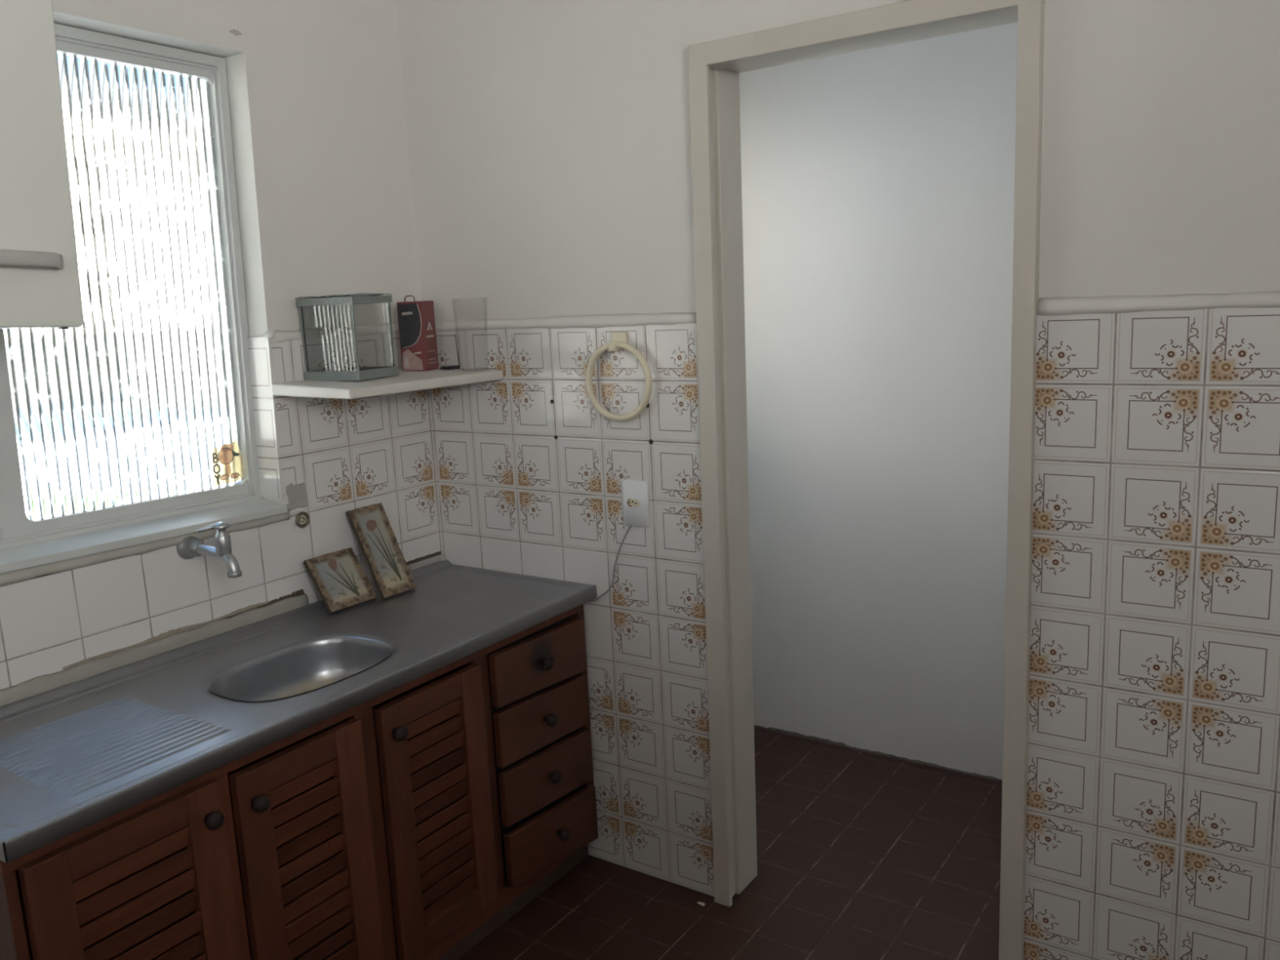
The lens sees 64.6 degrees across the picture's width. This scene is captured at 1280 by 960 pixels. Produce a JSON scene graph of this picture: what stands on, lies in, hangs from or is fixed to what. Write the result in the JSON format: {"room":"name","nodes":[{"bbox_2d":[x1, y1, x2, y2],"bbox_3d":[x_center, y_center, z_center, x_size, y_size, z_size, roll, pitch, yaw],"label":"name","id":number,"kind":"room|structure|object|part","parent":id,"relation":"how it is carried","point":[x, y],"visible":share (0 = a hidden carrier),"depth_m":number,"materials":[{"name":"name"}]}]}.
{"room":"kitchen","nodes":[
{"label":"kitchen","id":0,"kind":"room"},
{"bbox_2d":[0,0,441,689],"bbox_3d":[-2.188,0.208,0.780,0.214,2.620,5.408,4,12,34],"label":"wall","id":1,"kind":"structure","parent":0,"point":[316,95],"depth_m":2.53,"materials":[{"name":"white paint"}]},
{"bbox_2d":[0,0,83,328],"bbox_3d":[-1.290,-0.571,1.550,0.352,0.709,0.693,4,12,34],"label":"upper cabinet","id":2,"kind":"object","parent":1,"relation":"attached to","point":[40,284],"visible":1,"depth_m":1.71,"materials":[{"name":"white wood"}]},
{"bbox_3d":[-1.059,-0.359,1.636,0.038,0.027,0.252,4,10,34],"label":"handle","id":3,"kind":"part","parent":2,"relation":"part of","materials":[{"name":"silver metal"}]},
{"bbox_2d":[0,23,289,586],"bbox_3d":[-1.295,-0.360,2.006,0.164,1.133,1.229,4,12,34],"label":"window","id":4,"kind":"structure","parent":1,"relation":"in","point":[111,424],"depth_m":2.29,"materials":[{"name":"white glass"}]},
{"bbox_3d":[-1.165,-0.433,2.279,0.007,0.995,0.576,4,12,34],"label":"ribbed glass","id":5,"kind":"part","parent":4,"relation":"part of","materials":[{"name":"grey"}]},
{"bbox_3d":[-1.259,0.154,2.070,0.112,0.056,1.196,4,12,34],"label":"sill","id":6,"kind":"part","parent":4,"relation":"part of","materials":[{"name":"white stone"}]},
{"bbox_2d":[211,440,244,486],"bbox_3d":[-1.026,-0.042,2.520,0.004,0.103,0.088,4,12,34],"label":"window sticker","id":7,"kind":"object","parent":4,"relation":"attached to","point":[227,459],"visible":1,"depth_m":2.52,"materials":[{"name":"beige"}]},
{"bbox_2d":[220,475,228,479],"bbox_3d":[-1.032,-0.007,2.516,0.001,0.010,0.022,4,12,34],"label":"print","id":8,"kind":"object","parent":7,"relation":"on","point":[222,477],"depth_m":2.52,"materials":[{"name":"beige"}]},
{"bbox_2d":[217,448,233,463],"bbox_3d":[-1.028,-0.060,2.516,0.001,0.038,0.042,4,12,34],"label":"print","id":9,"kind":"object","parent":7,"relation":"on","point":[225,455],"depth_m":2.52,"materials":[{"name":"orange"}]},
{"bbox_2d":[220,443,233,449],"bbox_3d":[-1.026,-0.080,2.518,0.001,0.020,0.036,4,12,34],"label":"print","id":10,"kind":"object","parent":7,"relation":"on","point":[228,446],"depth_m":2.52,"materials":[{"name":"orange"}]},
{"bbox_2d":[225,462,231,475],"bbox_3d":[-1.025,-0.028,2.524,0.001,0.030,0.015,4,12,34],"label":"print","id":11,"kind":"object","parent":7,"relation":"attached to","point":[228,465],"depth_m":2.52,"materials":[{"name":"orange"}]},
{"bbox_2d":[231,473,238,477],"bbox_3d":[-1.016,-0.011,2.540,0.001,0.010,0.022,4,12,34],"label":"print","id":12,"kind":"object","parent":7,"relation":"on","point":[233,475],"depth_m":2.54,"materials":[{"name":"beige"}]},
{"bbox_2d":[231,449,239,456],"bbox_3d":[-1.012,-0.069,2.539,0.001,0.019,0.022,4,12,34],"label":"print","id":13,"kind":"object","parent":7,"relation":"attached to","point":[234,452],"depth_m":2.54},
{"bbox_2d":[0,593,309,706],"bbox_3d":[-1.129,0.402,2.200,0.017,0.058,0.988,4,12,34],"label":"trim","id":14,"kind":"structure","parent":1,"relation":"attached to","point":[40,684],"depth_m":2.23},
{"bbox_2d":[176,521,242,577],"bbox_3d":[-0.970,0.151,2.265,0.183,0.121,0.068,5,13,38],"label":"faucet","id":15,"kind":"object","parent":1,"relation":"attached to","point":[190,547],"visible":1,"depth_m":2.24,"materials":[{"name":"grey metal"}]},
{"bbox_3d":[-0.935,0.103,2.226,0.036,0.016,0.067,4,12,34],"label":"handle","id":16,"kind":"part","parent":15,"relation":"part of","materials":[{"name":"silver metal"}]},
{"bbox_3d":[-0.945,0.175,2.268,0.139,0.054,0.025,4,12,34],"label":"spout","id":17,"kind":"part","parent":15,"relation":"part of","materials":[{"name":"silver metal"}]},
{"bbox_2d":[229,28,241,35],"bbox_3d":[-0.940,-1.040,2.353,0.001,0.015,0.034,4,12,34],"label":"chip","id":18,"kind":"object","parent":1,"relation":"attached to","point":[234,32],"depth_m":2.35,"materials":[{"name":"white paint"}]},
{"bbox_2d":[203,588,304,625],"bbox_3d":[-0.942,0.311,2.482,0.004,0.017,0.285,4,12,34],"label":"trim","id":19,"kind":"structure","parent":1,"relation":"attached to","point":[300,592],"depth_m":2.54,"materials":[{"name":"grey"}]},
{"bbox_2d":[285,482,307,511],"bbox_3d":[-0.868,0.040,2.563,0.002,0.070,0.061,4,12,34],"label":"wall patch","id":20,"kind":"object","parent":1,"relation":"attached to","point":[296,495],"depth_m":2.56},
{"bbox_2d":[295,511,309,528],"bbox_3d":[-0.859,0.101,2.576,0.010,0.042,0.042,4,12,34],"label":"pipe","id":21,"kind":"object","parent":1,"relation":"attached to","point":[302,518],"visible":1,"depth_m":2.58,"materials":[{"name":"metal"}]},
{"bbox_2d":[271,366,503,399],"bbox_3d":[-0.636,-0.255,2.614,0.293,0.037,0.523,4,12,34],"label":"wall shelf","id":22,"kind":"object","parent":1,"relation":"attached to","point":[405,381],"visible":0.88,"depth_m":2.48,"materials":[{"name":"white paint"}]},
{"bbox_2d":[294,293,398,381],"bbox_3d":[-0.740,-0.364,2.569,0.178,0.211,0.157,2,11,24],"label":"aquarium","id":23,"kind":"object","parent":22,"relation":"on","point":[350,336],"visible":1,"depth_m":2.51,"materials":[{"name":"clear glass"}]},
{"bbox_3d":[-0.768,-0.350,2.507,0.160,0.195,0.003,2,11,24],"label":"glass pane","id":24,"kind":"part","parent":23,"relation":"part of","materials":[{"name":"white"}]},
{"bbox_3d":[-0.744,-0.451,2.554,0.173,0.018,0.155,2,11,24],"label":"trim","id":25,"kind":"part","parent":23,"relation":"part of","materials":[{"name":"grey plastic"}]},
{"bbox_3d":[-0.735,-0.272,2.586,0.173,0.023,0.155,2,11,24],"label":"trim","id":26,"kind":"part","parent":23,"relation":"part of","materials":[{"name":"grey plastic"}]},
{"bbox_3d":[-0.667,-0.360,2.538,0.003,0.195,0.135,2,11,24],"label":"glass pane","id":27,"kind":"part","parent":23,"relation":"part of","materials":[{"name":"white"}]},
{"bbox_3d":[-0.711,-0.375,2.632,0.160,0.195,0.003,2,11,24],"label":"glass pane","id":28,"kind":"part","parent":23,"relation":"part of","materials":[{"name":"white"}]},
{"bbox_2d":[396,295,439,371],"bbox_3d":[-0.606,-0.401,2.764,0.075,0.203,0.076,0,10,14],"label":"product box","id":29,"kind":"object","parent":22,"relation":"on","point":[416,319],"visible":1,"depth_m":2.73,"materials":[{"name":"red cardboard"}]},
{"bbox_2d":[404,357,408,368],"bbox_3d":[-0.633,-0.319,2.749,0.014,0.028,0.001,0,10,14],"label":"print","id":30,"kind":"object","parent":29,"relation":"attached to","point":[406,359],"depth_m":2.75},
{"bbox_2d":[401,311,412,315],"bbox_3d":[-0.625,-0.447,2.722,0.030,0.008,0.001,0,10,14],"label":"print","id":31,"kind":"object","parent":29,"relation":"on","point":[402,313],"depth_m":2.72},
{"bbox_2d":[397,303,421,348],"bbox_3d":[-0.618,-0.414,2.727,0.062,0.118,0.024,4,12,34],"label":"print","id":32,"kind":"object","parent":29,"relation":"on","point":[409,315],"depth_m":2.73},
{"bbox_2d":[402,349,422,370],"bbox_3d":[-0.617,-0.326,2.744,0.057,0.057,0.022,4,12,34],"label":"print","id":33,"kind":"object","parent":29,"relation":"attached to","point":[412,359],"depth_m":2.74},
{"bbox_2d":[426,320,432,329],"bbox_3d":[-0.572,-0.420,2.752,0.013,0.024,0.032,4,12,34],"label":"print","id":34,"kind":"object","parent":29,"relation":"on","point":[429,323],"depth_m":2.75},
{"bbox_2d":[440,333,460,369],"bbox_3d":[-0.523,-0.352,2.778,0.054,0.096,0.033,4,12,34],"label":"display stand","id":35,"kind":"object","parent":22,"relation":"on","point":[445,367],"visible":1,"depth_m":2.78,"materials":[{"name":"black plastic"}]},
{"bbox_2d":[406,551,440,570],"bbox_3d":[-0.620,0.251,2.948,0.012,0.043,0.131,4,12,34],"label":"trim","id":36,"kind":"structure","parent":1,"relation":"attached to","point":[433,559],"depth_m":2.93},
{"bbox_2d":[439,553,445,560],"bbox_3d":[-0.584,0.234,2.990,0.022,0.032,0.021,4,12,34],"label":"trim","id":37,"kind":"structure","parent":1,"relation":"attached to","point":[442,557],"depth_m":2.98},
{"bbox_2d":[457,727,1002,959],"bbox_3d":[-0.279,1.552,0.442,3.920,0.080,6.520,4,12,34],"label":"floor","id":38,"kind":"structure","parent":0,"point":[861,855],"depth_m":2.68,"materials":[{"name":"red tile"}]},
{"bbox_2d":[0,603,598,959],"bbox_3d":[-0.730,0.803,2.321,0.570,0.770,1.465,4,12,34],"label":"base cabinet","id":39,"kind":"object","parent":38,"relation":"on","point":[415,825],"visible":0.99,"depth_m":2.13,"materials":[{"name":"red wood"}]},
{"bbox_3d":[-0.852,0.592,1.688,0.021,0.055,0.202,4,12,34],"label":"rail","id":40,"kind":"part","parent":39,"relation":"part of","materials":[{"name":"red wood"}]},
{"bbox_3d":[-0.839,0.866,1.737,0.022,0.613,0.334,4,12,34],"label":"cabinet door","id":41,"kind":"part","parent":39,"relation":"part of","materials":[{"name":"red wood"}]},
{"bbox_3d":[-0.753,0.600,1.789,0.032,0.033,0.033,4,12,34],"label":"knob","id":42,"kind":"part","parent":39,"relation":"part of","materials":[{"name":"grey metal"}]},
{"bbox_3d":[-0.700,0.596,1.867,0.032,0.033,0.033,4,12,34],"label":"knob","id":43,"kind":"part","parent":39,"relation":"part of","materials":[{"name":"grey metal"}]},
{"bbox_2d":[0,559,596,862],"bbox_3d":[-0.754,0.443,2.255,0.555,0.132,1.476,4,12,34],"label":"countertop","id":44,"kind":"structure","parent":39,"relation":"on","point":[77,755],"depth_m":2.08,"materials":[{"name":"silver metal"}]},
{"bbox_3d":[-0.725,0.459,2.207,0.283,0.114,0.389,4,12,34],"label":"sink bowl","id":45,"kind":"part","parent":44,"relation":"part of","materials":[{"name":"metal"}]},
{"bbox_2d":[302,546,377,613],"bbox_3d":[-0.773,0.258,2.619,0.096,0.133,0.147,5,13,35],"label":"plaque","id":46,"kind":"object","parent":44,"relation":"on","point":[339,577],"visible":1,"depth_m":2.61,"materials":[{"name":"ceramic"}]},
{"bbox_2d":[345,502,416,599],"bbox_3d":[-0.693,0.187,2.714,0.119,0.232,0.115,4,12,34],"label":"plaque","id":47,"kind":"object","parent":44,"relation":"on","point":[391,575],"visible":1,"depth_m":2.71,"materials":[{"name":"printed tulip picture with rusty brown mottled border"}]},
{"bbox_3d":[-0.661,0.542,1.968,0.021,0.055,0.160,4,12,34],"label":"rail","id":48,"kind":"part","parent":39,"relation":"part of","materials":[{"name":"red wood"}]},
{"bbox_3d":[-0.648,0.812,2.017,0.022,0.603,0.292,4,12,34],"label":"cabinet door","id":49,"kind":"part","parent":39,"relation":"part of","materials":[{"name":"red wood"}]},
{"bbox_3d":[-0.509,0.536,2.146,0.032,0.033,0.033,4,12,34],"label":"knob","id":50,"kind":"part","parent":39,"relation":"part of","materials":[{"name":"grey metal"}]},
{"bbox_3d":[-0.465,0.484,2.254,0.021,0.055,0.174,4,12,34],"label":"rail","id":51,"kind":"part","parent":39,"relation":"part of","materials":[{"name":"red wood"}]},
{"bbox_3d":[-0.452,0.752,2.302,0.022,0.601,0.306,4,12,34],"label":"cabinet door","id":52,"kind":"part","parent":39,"relation":"part of","materials":[{"name":"red wood"}]},
{"bbox_3d":[-0.440,1.018,2.350,0.021,0.060,0.174,4,12,34],"label":"rail","id":53,"kind":"part","parent":39,"relation":"part of","materials":[{"name":"red wood"}]},
{"bbox_3d":[-0.253,0.464,2.569,0.021,0.156,0.354,4,12,34],"label":"drawer","id":54,"kind":"part","parent":39,"relation":"part of","materials":[{"name":"red wood"}]},
{"bbox_3d":[-0.246,0.610,2.596,0.021,0.159,0.354,4,12,34],"label":"drawer","id":55,"kind":"part","parent":39,"relation":"part of","materials":[{"name":"red wood"}]},
{"bbox_3d":[-0.237,0.767,2.623,0.021,0.167,0.354,4,12,34],"label":"drawer","id":56,"kind":"part","parent":39,"relation":"part of","materials":[{"name":"red wood"}]},
{"bbox_3d":[-0.233,0.461,2.552,0.032,0.033,0.033,4,12,34],"label":"knob","id":57,"kind":"part","parent":39,"relation":"part of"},
{"bbox_3d":[-0.228,0.610,2.577,0.032,0.033,0.033,4,12,34],"label":"knob","id":58,"kind":"part","parent":39,"relation":"part of","materials":[{"name":"grey metal"}]},
{"bbox_3d":[-0.226,0.933,2.650,0.021,0.180,0.354,4,12,34],"label":"drawer","id":59,"kind":"part","parent":39,"relation":"part of","materials":[{"name":"red wood"}]},
{"bbox_3d":[-0.218,0.763,2.605,0.032,0.033,0.033,4,12,34],"label":"knob","id":60,"kind":"part","parent":39,"relation":"part of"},
{"bbox_3d":[-0.200,0.923,2.642,0.032,0.033,0.033,4,12,34],"label":"knob","id":61,"kind":"part","parent":39,"relation":"part of","materials":[{"name":"grey metal"}]},
{"bbox_2d":[697,902,705,906],"bbox_3d":[0.159,1.096,2.625,0.008,0.005,0.021,-12,14,-43],"label":"paper scrap","id":62,"kind":"object","parent":38,"relation":"on","point":[699,903],"visible":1,"depth_m":2.62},
{"bbox_2d":[395,0,1279,959],"bbox_3d":[0.886,-0.154,1.994,3.920,2.620,0.132,4,12,34],"label":"wall","id":63,"kind":"structure","parent":0,"point":[548,141],"depth_m":2.06,"materials":[{"name":"white paint"}]},
{"bbox_2d":[585,332,652,422],"bbox_3d":[-0.053,-0.255,2.516,0.200,0.222,0.034,4,12,34],"label":"towel ring","id":64,"kind":"object","parent":63,"relation":"attached to","point":[619,340],"visible":1,"depth_m":2.50,"materials":[{"name":"beige plastic"}]},
{"bbox_3d":[-0.050,-0.349,2.509,0.045,0.033,0.010,4,12,34],"label":"wall plate","id":65,"kind":"part","parent":64,"relation":"part of","materials":[{"name":"beige plastic"}]},
{"bbox_2d":[621,479,650,527],"bbox_3d":[-0.013,0.060,2.570,0.082,0.118,0.012,4,12,34],"label":"wall outlet","id":66,"kind":"object","parent":63,"relation":"attached to","point":[635,494],"visible":1,"depth_m":2.56,"materials":[{"name":"white plastic"}]},
{"bbox_2d":[588,525,631,601],"bbox_3d":[-0.091,0.219,2.652,0.174,0.227,0.017,4,12,34],"label":"power cable","id":67,"kind":"object","parent":66,"relation":"hanging from","point":[629,526],"visible":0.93,"depth_m":2.63,"materials":[{"name":"white plastic"}]},
{"bbox_2d":[626,498,639,506],"bbox_3d":[-0.018,0.058,2.568,0.038,0.021,0.002,4,12,34],"label":"socket","id":68,"kind":"object","parent":66,"relation":"attached to","point":[630,502],"depth_m":2.57,"materials":[{"name":"beige plastic"}]},
{"bbox_2d":[687,0,1045,959],"bbox_3d":[0.508,0.074,2.299,0.766,2.098,0.166,4,12,34],"label":"door frame","id":69,"kind":"structure","parent":63,"relation":"in","point":[714,67],"depth_m":2.28,"materials":[{"name":"beige wood"}]},
{"bbox_2d":[738,22,1017,779],"bbox_3d":[1.397,-0.329,2.828,3.820,2.620,0.128,4,12,34],"label":"wall","id":70,"kind":"structure","parent":0,"point":[878,434],"depth_m":3.20,"materials":[{"name":"white paint"}]},
{"bbox_2d":[754,724,1002,782],"bbox_3d":[0.789,0.917,3.426,1.300,0.015,0.012,4,12,34],"label":"baseboard","id":71,"kind":"structure","parent":70,"relation":"attached to","point":[771,729],"depth_m":3.44,"materials":[{"name":"paint"}]}
]}

